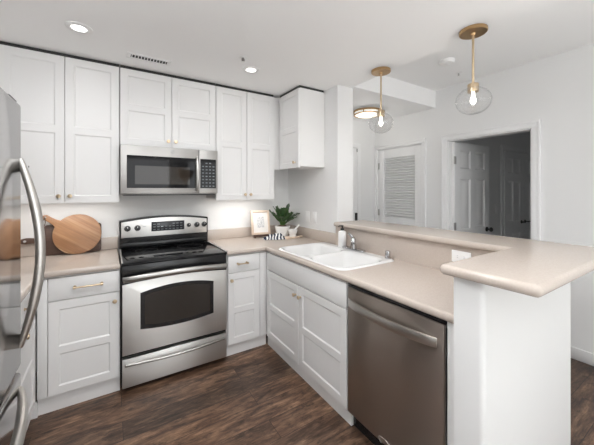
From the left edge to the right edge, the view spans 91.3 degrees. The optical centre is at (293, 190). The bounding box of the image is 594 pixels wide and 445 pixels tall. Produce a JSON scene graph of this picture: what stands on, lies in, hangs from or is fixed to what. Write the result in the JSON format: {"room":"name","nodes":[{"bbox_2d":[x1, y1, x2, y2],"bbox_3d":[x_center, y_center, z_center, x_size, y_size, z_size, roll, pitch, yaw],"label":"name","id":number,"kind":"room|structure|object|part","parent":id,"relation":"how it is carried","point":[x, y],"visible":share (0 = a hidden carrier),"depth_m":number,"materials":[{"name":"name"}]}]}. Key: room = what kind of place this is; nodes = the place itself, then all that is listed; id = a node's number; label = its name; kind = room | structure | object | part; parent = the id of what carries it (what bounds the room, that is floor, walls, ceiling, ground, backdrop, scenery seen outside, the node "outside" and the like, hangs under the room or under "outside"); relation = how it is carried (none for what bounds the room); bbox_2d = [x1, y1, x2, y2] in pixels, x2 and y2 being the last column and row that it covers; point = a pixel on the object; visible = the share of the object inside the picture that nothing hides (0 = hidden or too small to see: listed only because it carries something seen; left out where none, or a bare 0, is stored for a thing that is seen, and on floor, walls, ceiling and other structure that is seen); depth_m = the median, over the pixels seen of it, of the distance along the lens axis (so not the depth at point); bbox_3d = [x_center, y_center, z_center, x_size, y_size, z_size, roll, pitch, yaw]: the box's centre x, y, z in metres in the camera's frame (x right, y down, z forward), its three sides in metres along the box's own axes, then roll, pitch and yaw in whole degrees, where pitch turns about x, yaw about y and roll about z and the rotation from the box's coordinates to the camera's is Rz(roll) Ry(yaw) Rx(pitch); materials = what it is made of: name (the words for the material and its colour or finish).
{"room":"kitchen","nodes":[
{"label":"kitchen","id":0,"kind":"room"},
{"bbox_2d":[21,119,374,371],"bbox_3d":[-0.659,0.216,3.206,4.565,2.420,0.120,0,0,-32],"label":"wall","id":1,"kind":"structure","parent":0,"point":[221,214],"depth_m":2.96,"materials":[{"name":"white paint"}]},
{"bbox_2d":[0,41,118,203],"bbox_3d":[-1.746,-0.449,2.231,0.687,1.088,0.362,0,0,-32],"label":"upper cabinet","id":2,"kind":"object","parent":1,"relation":"attached to","point":[69,104],"visible":0.97,"depth_m":2.11,"materials":[{"name":"white paint"}]},
{"bbox_3d":[-1.814,-0.436,2.020,0.343,1.063,0.020,0,0,-32],"label":"door","id":3,"kind":"part","parent":2,"relation":"part of","materials":[{"name":"white paint"}]},
{"bbox_3d":[-1.523,-0.436,2.204,0.336,1.063,0.020,0,0,-32],"label":"door","id":4,"kind":"part","parent":2,"relation":"part of","materials":[{"name":"white paint"}]},
{"bbox_2d":[21,237,117,256],"bbox_3d":[-1.649,0.461,1.723,1.064,0.102,1.329,0,0,-32],"label":"backsplash","id":5,"kind":"structure","parent":1,"relation":"attached to","point":[27,250],"depth_m":2.49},
{"bbox_2d":[119,65,215,150],"bbox_3d":[-1.130,-0.677,2.620,0.763,0.632,0.362,0,0,-32],"label":"upper cabinet","id":6,"kind":"object","parent":1,"relation":"attached to","point":[157,109],"visible":0.98,"depth_m":2.46,"materials":[{"name":"white paint"}]},
{"bbox_3d":[-1.215,-0.664,2.398,0.378,0.607,0.020,0,0,-32],"label":"door","id":7,"kind":"part","parent":6,"relation":"part of","materials":[{"name":"white paint"}]},
{"bbox_2d":[119,144,217,195],"bbox_3d":[-1.110,-0.156,2.586,0.760,0.398,0.439,0,0,-32],"label":"microwave","id":8,"kind":"object","parent":6,"relation":"attached to","point":[143,170],"visible":1,"depth_m":2.42,"materials":[{"name":"silver metal"}]},
{"bbox_3d":[-1.079,-0.146,2.395,0.522,0.258,0.003,0,0,-32],"label":"door glass","id":9,"kind":"part","parent":8,"relation":"part of","materials":[{"name":"black glass"}]},
{"bbox_3d":[-0.837,-0.141,2.524,0.024,0.305,0.042,0,0,-32],"label":"handle","id":10,"kind":"part","parent":8,"relation":"part of","materials":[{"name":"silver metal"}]},
{"bbox_3d":[-0.765,-0.146,2.593,0.139,0.258,0.002,0,0,-32],"label":"keypad glass","id":11,"kind":"part","parent":8,"relation":"part of","materials":[{"name":"black glass"}]},
{"bbox_3d":[-0.772,-0.163,2.607,0.167,0.384,0.028,0,0,-32],"label":"control panel","id":12,"kind":"part","parent":8,"relation":"part of","materials":[{"name":"silver metal"}]},
{"bbox_3d":[-0.892,-0.664,2.602,0.378,0.607,0.020,0,0,-32],"label":"door","id":13,"kind":"part","parent":6,"relation":"part of","materials":[{"name":"white paint"}]},
{"bbox_2d":[206,84,278,199],"bbox_3d":[-0.513,-0.449,3.010,0.690,1.088,0.362,0,0,-32],"label":"upper cabinet","id":14,"kind":"object","parent":1,"relation":"attached to","point":[247,121],"visible":0.98,"depth_m":2.86,"materials":[{"name":"white paint"}]},
{"bbox_3d":[-0.600,-0.436,2.787,0.303,1.063,0.020,0,0,-32],"label":"door","id":15,"kind":"part","parent":14,"relation":"part of","materials":[{"name":"white paint"}]},
{"bbox_3d":[-0.341,-0.436,2.950,0.301,1.063,0.020,0,0,-32],"label":"door","id":16,"kind":"part","parent":14,"relation":"part of","materials":[{"name":"white paint"}]},
{"bbox_2d":[353,148,357,220],"bbox_3d":[0.546,0.414,3.849,0.846,2.008,0.077,0,0,-32],"label":"door","id":17,"kind":"structure","parent":1,"relation":"in","point":[355,214],"depth_m":4.07,"materials":[{"name":"white paint"}]},
{"bbox_2d":[353,143,360,219],"bbox_3d":[0.530,0.386,3.875,0.980,2.080,0.018,0,0,-32],"label":"door frame","id":18,"kind":"structure","parent":1,"relation":"attached to","point":[358,146],"depth_m":4.11,"materials":[{"name":"white paint"}]},
{"bbox_2d":[0,0,555,122],"bbox_3d":[1.108,-1.174,0.407,4.565,0.360,6.740,0,0,-32],"label":"ceiling","id":19,"kind":"structure","parent":0,"point":[323,45],"depth_m":1.87,"materials":[{"name":"white paint"}]},
{"bbox_2d":[65,21,92,33],"bbox_3d":[-1.314,-0.990,1.775,0.140,0.006,0.140,0,0,-32],"label":"recessed light","id":20,"kind":"object","parent":19,"relation":"in","point":[78,27],"visible":1,"depth_m":1.77,"materials":[{"name":"white plastic"}]},
{"bbox_2d":[126,52,171,66],"bbox_3d":[-1.097,-0.990,2.202,0.300,0.008,0.100,0,0,-32],"label":"ceiling vent","id":21,"kind":"object","parent":19,"relation":"in","point":[129,54],"visible":1,"depth_m":2.19,"materials":[{"name":"white plastic"}]},
{"bbox_2d":[239,55,246,62],"bbox_3d":[-0.381,-0.974,2.170,0.056,0.038,0.056,0,0,-32],"label":"sprinkler head","id":22,"kind":"object","parent":19,"relation":"attached to","point":[242,57],"visible":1,"depth_m":2.16},
{"bbox_2d":[242,66,258,72],"bbox_3d":[-0.355,-0.990,2.392,0.140,0.006,0.140,0,0,-32],"label":"recessed light","id":23,"kind":"object","parent":19,"relation":"in","point":[248,69],"visible":1,"depth_m":2.38,"materials":[{"name":"white plastic"}]},
{"bbox_2d":[353,107,379,118],"bbox_3d":[0.910,-0.953,3.611,0.336,0.080,0.336,0,0,-32],"label":"flush ceiling light","id":24,"kind":"object","parent":19,"relation":"attached to","point":[364,112],"visible":0.84,"depth_m":3.51,"materials":[{"name":"white glass"}]},
{"bbox_3d":[0.910,-0.947,3.611,0.311,0.068,0.311,0,0,-32],"label":"lamp shade","id":25,"kind":"part","parent":24,"relation":"part of","materials":[{"name":"white glass"}]},
{"bbox_2d":[369,66,392,133],"bbox_3d":[0.721,-0.732,2.410,0.198,0.522,0.198,0,0,-32],"label":"pendant light","id":26,"kind":"object","parent":19,"relation":"hanging from","point":[379,71],"visible":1,"depth_m":2.40,"materials":[{"name":"gold metal"}]},
{"bbox_3d":[0.721,-0.811,2.410,0.013,0.305,0.013,0,0,-17],"label":"rod","id":27,"kind":"part","parent":26,"relation":"part of","materials":[{"name":"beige metal"}]},
{"bbox_2d":[459,23,487,114],"bbox_3d":[1.114,-0.732,1.806,0.198,0.522,0.198,0,0,-32],"label":"pendant light","id":28,"kind":"object","parent":19,"relation":"hanging from","point":[473,31],"visible":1,"depth_m":1.79,"materials":[{"name":"gold metal"}]},
{"bbox_3d":[1.114,-0.811,1.806,0.013,0.305,0.013,0,0,43],"label":"rod","id":29,"kind":"part","parent":28,"relation":"part of","materials":[{"name":"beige metal"}]},
{"bbox_3d":[1.114,-0.572,1.806,0.034,0.072,0.034,0,0,-32],"label":"bulb","id":30,"kind":"part","parent":28,"relation":"part of","materials":[{"name":"white glass"}]},
{"bbox_2d":[23,334,593,444],"bbox_3d":[0.248,1.476,1.768,4.565,0.100,3.520,0,0,-32],"label":"floor","id":31,"kind":"structure","parent":0,"point":[253,396],"depth_m":1.86,"materials":[{"name":"brown wood"}]},
{"bbox_2d":[0,87,45,444],"bbox_3d":[-1.157,0.526,0.683,0.754,1.800,0.908,0,0,-32],"label":"refrigerator","id":32,"kind":"object","parent":31,"relation":"on","point":[14,411],"visible":1,"depth_m":1.11,"materials":[{"name":"silver metal"}]},
{"bbox_3d":[-0.938,1.071,0.822,0.072,0.620,0.908,0,0,-32],"label":"freezer drawer","id":33,"kind":"part","parent":32,"relation":"part of","materials":[{"name":"silver metal"}]},
{"bbox_3d":[-0.938,0.189,0.822,0.072,1.095,0.908,0,0,-32],"label":"door","id":34,"kind":"part","parent":32,"relation":"part of","materials":[{"name":"silver metal"}]},
{"bbox_3d":[-0.882,0.826,0.863,0.093,0.036,0.869,0,0,-32],"label":"handle","id":35,"kind":"part","parent":32,"relation":"part of","materials":[{"name":"grey metal"}]},
{"bbox_3d":[-1.110,0.261,1.226,0.095,0.788,0.036,0,0,-32],"label":"handle","id":36,"kind":"part","parent":32,"relation":"part of","materials":[{"name":"grey metal"}]},
{"bbox_2d":[16,291,37,431],"bbox_3d":[-1.666,0.989,1.367,0.653,0.874,0.736,0,0,-32],"label":"base cabinet","id":37,"kind":"object","parent":31,"relation":"on","point":[26,368],"visible":0.34,"depth_m":1.65,"materials":[{"name":"white paint"}]},
{"bbox_3d":[-1.429,1.013,1.516,0.020,0.597,0.595,0,0,-32],"label":"door","id":38,"kind":"part","parent":37,"relation":"part of","materials":[{"name":"white paint"}]},
{"bbox_3d":[-1.429,0.635,1.517,0.020,0.142,0.595,0,0,-32],"label":"drawer","id":39,"kind":"part","parent":37,"relation":"part of","materials":[{"name":"white paint"}]},
{"bbox_2d":[21,237,119,301],"bbox_3d":[-1.649,0.481,1.723,1.064,0.142,1.330,0,0,-32],"label":"countertop","id":40,"kind":"structure","parent":37,"relation":"on","point":[108,259],"depth_m":2.06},
{"bbox_2d":[21,223,100,255],"bbox_3d":[-1.854,0.394,2.328,0.516,0.235,0.052,0,0,-32],"label":"cutting board","id":41,"kind":"object","parent":40,"relation":"on","point":[51,249],"visible":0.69,"depth_m":2.28,"materials":[{"name":"brown wood"}]},
{"bbox_2d":[43,214,101,253],"bbox_3d":[-1.776,0.352,2.330,0.387,0.319,0.083,0,0,-32],"label":"round cutting board","id":42,"kind":"object","parent":40,"relation":"on","point":[77,233],"visible":0.89,"depth_m":2.33,"materials":[{"name":"brown wood"}]},
{"bbox_2d":[37,269,119,415],"bbox_3d":[-1.568,0.989,2.171,0.444,0.874,0.653,0,0,-32],"label":"base cabinet","id":43,"kind":"object","parent":31,"relation":"on","point":[78,315],"visible":0.95,"depth_m":1.92,"materials":[{"name":"white paint"}]},
{"bbox_3d":[-1.398,0.635,1.947,0.383,0.142,0.020,0,0,-32],"label":"drawer","id":44,"kind":"part","parent":43,"relation":"part of","materials":[{"name":"white paint"}]},
{"bbox_3d":[-1.398,1.013,1.947,0.383,0.597,0.020,0,0,-32],"label":"door","id":45,"kind":"part","parent":43,"relation":"part of","materials":[{"name":"white paint"}]},
{"bbox_3d":[-1.368,0.635,1.933,0.166,0.018,0.036,0,0,-32],"label":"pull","id":46,"kind":"part","parent":43,"relation":"part of","materials":[{"name":"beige metal"}]},
{"bbox_2d":[119,215,226,388],"bbox_3d":[-1.036,0.831,2.469,0.760,1.190,0.716,0,0,-32],"label":"range","id":47,"kind":"object","parent":31,"relation":"on","point":[173,280],"visible":1,"depth_m":2.24,"materials":[{"name":"silver metal"}]},
{"bbox_3d":[-1.377,0.336,2.557,0.050,0.050,0.034,0,0,-32],"label":"knob","id":48,"kind":"part","parent":47,"relation":"part of","materials":[{"name":"black ceramic"}]},
{"bbox_2d":[119,241,226,266],"bbox_3d":[-1.046,0.524,2.486,0.760,0.019,0.625,0,0,-32],"label":"cooktop","id":49,"kind":"object","parent":47,"relation":"in","point":[175,252],"depth_m":2.39,"materials":[{"name":"black glass"}]},
{"bbox_3d":[-0.890,0.895,2.238,0.750,0.531,0.040,0,0,-32],"label":"oven door","id":50,"kind":"part","parent":47,"relation":"part of","materials":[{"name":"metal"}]},
{"bbox_3d":[-0.889,1.287,2.237,0.750,0.202,0.042,0,0,-32],"label":"storage drawer","id":51,"kind":"part","parent":47,"relation":"part of","materials":[{"name":"silver metal"}]},
{"bbox_3d":[-0.861,0.616,2.193,0.748,0.060,0.064,0,0,-32],"label":"handle","id":52,"kind":"part","parent":47,"relation":"part of","materials":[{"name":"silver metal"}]},
{"bbox_3d":[-0.867,1.226,2.200,0.716,0.026,0.058,0,0,-32],"label":"handle","id":53,"kind":"part","parent":47,"relation":"part of","materials":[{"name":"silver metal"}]},
{"bbox_2d":[225,251,266,355],"bbox_3d":[-0.562,0.989,2.806,0.387,0.874,0.653,0,0,-32],"label":"base cabinet","id":54,"kind":"object","parent":31,"relation":"on","point":[246,329],"visible":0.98,"depth_m":2.56,"materials":[{"name":"white paint"}]},
{"bbox_3d":[-0.440,1.018,2.552,0.294,0.607,0.020,0,0,-32],"label":"door","id":55,"kind":"part","parent":54,"relation":"part of","materials":[{"name":"white paint"}]},
{"bbox_3d":[-0.440,0.635,2.552,0.294,0.142,0.020,0,0,-32],"label":"drawer","id":56,"kind":"part","parent":54,"relation":"part of","materials":[{"name":"white paint"}]},
{"bbox_2d":[267,251,353,425],"bbox_3d":[0.268,0.989,2.360,0.634,0.874,1.105,0,0,-32],"label":"base cabinet","id":57,"kind":"object","parent":31,"relation":"on","point":[307,308],"visible":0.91,"depth_m":2.06,"materials":[{"name":"white paint"}]},
{"bbox_3d":[-0.100,1.022,2.422,0.020,0.598,0.517,0,0,-32],"label":"door","id":58,"kind":"part","parent":57,"relation":"part of","materials":[{"name":"white paint"}]},
{"bbox_3d":[0.042,0.640,2.196,0.020,0.151,1.050,0,0,-32],"label":"drawer","id":59,"kind":"part","parent":57,"relation":"part of","materials":[{"name":"white paint"}]},
{"bbox_3d":[0.182,1.022,1.975,0.020,0.598,0.527,0,0,-32],"label":"door","id":60,"kind":"part","parent":57,"relation":"part of","materials":[{"name":"white paint"}]},
{"bbox_2d":[208,224,491,323],"bbox_3d":[0.142,0.444,2.246,0.983,0.216,2.357,0,0,-32],"label":"countertop","id":61,"kind":"structure","parent":57,"relation":"on","point":[414,279],"depth_m":1.92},
{"bbox_2d":[263,233,284,239],"bbox_3d":[-0.206,0.478,3.036,0.241,0.062,0.137,0,0,-12],"label":"dish towel","id":62,"kind":"object","parent":61,"relation":"on","point":[275,236],"visible":1,"depth_m":3.00,"materials":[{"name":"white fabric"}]},
{"bbox_2d":[269,204,299,235],"bbox_3d":[-0.099,0.329,3.178,0.357,0.366,0.343,0,0,0],"label":"potted plant","id":63,"kind":"object","parent":61,"relation":"on","point":[283,214],"visible":0.98,"depth_m":3.15,"materials":[{"name":"green plant"}]},
{"bbox_3d":[-0.127,0.453,3.216,0.172,0.118,0.172,0,0,-32],"label":"pot","id":64,"kind":"part","parent":63,"relation":"part of","materials":[{"name":"white ceramic"}]},
{"bbox_3d":[-0.108,0.297,3.181,0.270,0.193,0.249,0,0,1],"label":"stem","id":65,"kind":"part","parent":63,"relation":"part of","materials":[{"name":"green plant"}]},
{"bbox_2d":[284,235,302,238],"bbox_3d":[-0.009,0.505,3.126,0.250,0.014,0.110,0,0,-36],"label":"serving board","id":66,"kind":"object","parent":61,"relation":"on","point":[285,237],"visible":0.68,"depth_m":3.07,"materials":[{"name":"brown wood"}]},
{"bbox_3d":[-0.037,0.505,3.105,0.180,0.014,0.110,0,0,-36],"label":"blade","id":67,"kind":"part","parent":66,"relation":"part of","materials":[{"name":"brown wood"}]},
{"bbox_2d":[288,224,299,236],"bbox_3d":[-0.004,0.433,3.132,0.124,0.129,0.104,0,0,12],"label":"mortar","id":68,"kind":"object","parent":66,"relation":"on","point":[292,232],"visible":1,"depth_m":3.10,"materials":[{"name":"white ceramic"}]},
{"bbox_2d":[288,229,297,236],"bbox_3d":[-0.014,0.460,3.134,0.104,0.074,0.104,0,0,-32],"label":"bowl","id":69,"kind":"object","parent":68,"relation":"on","point":[292,232],"depth_m":3.10,"materials":[{"name":"white ceramic"}]},
{"bbox_2d":[279,242,393,270],"bbox_3d":[0.296,0.600,2.325,0.540,0.200,0.860,0,0,-32],"label":"sink","id":70,"kind":"object","parent":61,"relation":"in","point":[329,255],"visible":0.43,"depth_m":2.33,"materials":[{"name":"white ceramic"}]},
{"bbox_2d":[338,225,345,246],"bbox_3d":[0.424,0.405,2.563,0.077,0.191,0.072,0,0,-32],"label":"soap bottle","id":71,"kind":"object","parent":70,"relation":"on","point":[341,234],"visible":0.93,"depth_m":2.54,"materials":[{"name":"white plastic"}]},
{"bbox_2d":[342,233,365,252],"bbox_3d":[0.466,0.429,2.405,0.134,0.143,0.250,0,0,-32],"label":"faucet","id":72,"kind":"object","parent":70,"relation":"on","point":[353,247],"visible":1,"depth_m":2.40,"materials":[{"name":"silver metal"}]},
{"bbox_3d":[0.496,0.492,2.424,0.062,0.017,0.250,0,0,-32],"label":"plate","id":73,"kind":"part","parent":72,"relation":"part of","materials":[{"name":"silver metal"}]},
{"bbox_2d":[385,250,390,258],"bbox_3d":[0.689,0.472,2.133,0.046,0.056,0.046,0,0,-32],"label":"air gap","id":74,"kind":"object","parent":70,"relation":"on","point":[387,252],"visible":1,"depth_m":2.12,"materials":[{"name":"silver metal"}]},
{"bbox_2d":[452,250,470,261],"bbox_3d":[1.007,0.404,1.750,0.008,0.072,0.115,0,0,-32],"label":"wall outlet","id":75,"kind":"object","parent":61,"relation":"attached to","point":[456,255],"visible":0.79,"depth_m":1.75,"materials":[{"name":"white plastic"}]},
{"bbox_3d":[-0.370,0.426,3.172,0.156,0.172,0.135,0,0,-24],"label":"easel","id":76,"kind":"object","parent":61,"relation":"on","visible":0},
{"bbox_2d":[250,210,270,234],"bbox_3d":[-0.365,0.352,3.162,0.210,0.258,0.076,0,0,-24],"label":"picture frame","id":77,"kind":"object","parent":76,"relation":"on","point":[260,219],"visible":0.99,"depth_m":3.16,"materials":[{"name":"brown wood"}]},
{"bbox_2d":[256,216,263,227],"bbox_3d":[-0.366,0.348,3.163,0.084,0.120,0.001,0,-13,-24],"label":"print","id":78,"kind":"object","parent":77,"relation":"attached to","point":[260,220],"depth_m":3.16},
{"bbox_2d":[348,283,446,444],"bbox_3d":[0.707,0.990,1.626,0.644,0.872,0.598,0,0,-32],"label":"dishwasher","id":79,"kind":"object","parent":31,"relation":"on","point":[397,352],"visible":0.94,"depth_m":1.44,"materials":[{"name":"silver metal"}]},
{"bbox_3d":[0.531,1.376,1.515,0.020,0.100,0.594,0,0,-32],"label":"toe panel","id":80,"kind":"part","parent":79,"relation":"part of","materials":[{"name":"black metal"}]},
{"bbox_3d":[0.450,0.662,1.479,0.052,0.044,0.556,0,0,-32],"label":"handle","id":81,"kind":"part","parent":79,"relation":"part of","materials":[{"name":"grey metal"}]},
{"bbox_2d":[288,85,352,232],"bbox_3d":[0.252,0.216,3.175,0.196,2.420,0.905,0,0,-32],"label":"wall","id":82,"kind":"structure","parent":0,"point":[327,191],"depth_m":2.83,"materials":[{"name":"white paint"}]},
{"bbox_2d":[279,85,324,169],"bbox_3d":[0.062,-0.604,2.974,0.338,0.778,0.380,0,0,-32],"label":"upper cabinet","id":83,"kind":"object","parent":82,"relation":"attached to","point":[301,108],"visible":1,"depth_m":2.84,"materials":[{"name":"white paint"}]},
{"bbox_3d":[-0.048,-0.591,2.903,0.020,0.753,0.368,0,0,-32],"label":"door","id":84,"kind":"part","parent":83,"relation":"part of","materials":[{"name":"white paint"}]},
{"bbox_2d":[306,211,309,221],"bbox_3d":[0.145,0.286,3.152,0.009,0.115,0.072,0,0,-32],"label":"light switch","id":85,"kind":"object","parent":82,"relation":"attached to","point":[307,212],"visible":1,"depth_m":3.14,"materials":[{"name":"white plastic"}]},
{"bbox_2d":[313,212,316,222],"bbox_3d":[0.215,0.286,3.042,0.009,0.115,0.072,0,0,-32],"label":"light switch","id":86,"kind":"object","parent":82,"relation":"attached to","point":[314,213],"visible":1,"depth_m":3.03,"materials":[{"name":"white plastic"}]},
{"bbox_2d":[208,224,491,269],"bbox_3d":[0.142,0.424,2.247,0.981,0.175,2.356,0,0,-32],"label":"backsplash","id":87,"kind":"structure","parent":82,"relation":"attached to","point":[420,252],"depth_m":2.21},
{"bbox_2d":[375,43,593,353],"bbox_3d":[2.987,0.116,1.594,0.120,2.620,6.500,0,0,-32],"label":"wall","id":88,"kind":"structure","parent":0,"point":[557,90],"depth_m":2.60,"materials":[{"name":"white paint"}]},
{"bbox_2d":[378,145,421,226],"bbox_3d":[1.443,0.422,3.972,0.060,1.992,0.695,0,0,-32],"label":"door","id":89,"kind":"structure","parent":88,"relation":"in","point":[400,169],"depth_m":3.94,"materials":[{"name":"white paint"}]},
{"bbox_2d":[374,138,425,226],"bbox_3d":[1.464,0.391,3.982,0.145,2.070,0.825,0,0,-32],"label":"door frame","id":90,"kind":"structure","parent":88,"relation":"attached to","point":[422,142],"depth_m":3.91,"materials":[{"name":"white paint"}]},
{"bbox_2d":[441,119,540,240],"bbox_3d":[2.042,0.391,3.067,0.145,2.071,0.932,0,0,-32],"label":"door frame","id":91,"kind":"structure","parent":88,"relation":"attached to","point":[533,126],"depth_m":2.91,"materials":[{"name":"white paint"}]},
{"bbox_2d":[571,346,593,365],"bbox_3d":[3.455,1.376,0.727,0.014,0.100,4.535,0,0,-32],"label":"baseboard","id":92,"kind":"structure","parent":88,"relation":"attached to","point":[586,357],"depth_m":2.40,"materials":[{"name":"white paint"}]},
{"bbox_2d":[385,0,593,90],"bbox_3d":[2.704,-1.274,0.782,1.465,0.160,5.670,0,0,-32],"label":"ceiling","id":93,"kind":"structure","parent":0,"point":[558,26],"depth_m":2.41,"materials":[{"name":"white paint"}]},
{"bbox_2d":[439,57,454,66],"bbox_3d":[1.409,-1.173,2.679,0.136,0.040,0.136,0,0,-32],"label":"smoke detector","id":94,"kind":"object","parent":93,"relation":"attached to","point":[445,62],"visible":1,"depth_m":2.64,"materials":[{"name":"white plastic"}]},
{"bbox_2d":[459,132,530,235],"bbox_3d":[3.448,0.176,4.558,3.825,2.500,0.120,0,0,-32],"label":"wall","id":95,"kind":"structure","parent":0,"point":[520,140],"depth_m":4.11,"materials":[{"name":"white paint"}]},
{"bbox_2d":[452,142,492,233],"bbox_3d":[2.193,0.428,3.537,0.771,1.980,0.105,0,0,-30],"label":"door","id":96,"kind":"structure","parent":95,"relation":"in","point":[470,162],"depth_m":3.53,"materials":[{"name":"white paint"}]},
{"bbox_2d":[500,145,530,235],"bbox_3d":[3.556,0.386,4.542,1.360,2.080,0.020,0,0,-32],"label":"door frame","id":97,"kind":"structure","parent":95,"relation":"attached to","point":[502,147],"depth_m":4.19,"materials":[{"name":"white paint"}]},
{"bbox_2d":[504,151,530,238],"bbox_3d":[3.574,0.423,4.512,1.218,1.990,0.089,0,0,-32],"label":"door","id":98,"kind":"structure","parent":95,"relation":"in","point":[517,166],"depth_m":4.44,"materials":[{"name":"white paint"}]},
{"bbox_2d":[454,277,570,444],"bbox_3d":[1.075,0.881,1.372,0.960,1.090,0.112,0,0,-32],"label":"wall","id":99,"kind":"structure","parent":0,"point":[512,350],"depth_m":1.17,"materials":[{"name":"white paint"}]},
{"bbox_2d":[447,322,453,444],"bbox_3d":[0.682,0.989,1.222,0.045,0.874,0.048,0,0,-32],"label":"trim","id":100,"kind":"structure","parent":99,"relation":"attached to","point":[450,326],"depth_m":1.22,"materials":[{"name":"white paint"}]},
{"bbox_3d":[0.882,0.881,2.177,0.196,1.090,1.455,0,0,-32],"label":"wall","id":101,"kind":"structure","parent":0,"visible":0},
{"bbox_2d":[334,220,593,297],"bbox_3d":[0.727,0.316,1.904,1.040,0.040,1.748,0,0,-32],"label":"bar","id":102,"kind":"object","parent":101,"relation":"on","point":[534,268],"visible":1,"depth_m":1.26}
]}

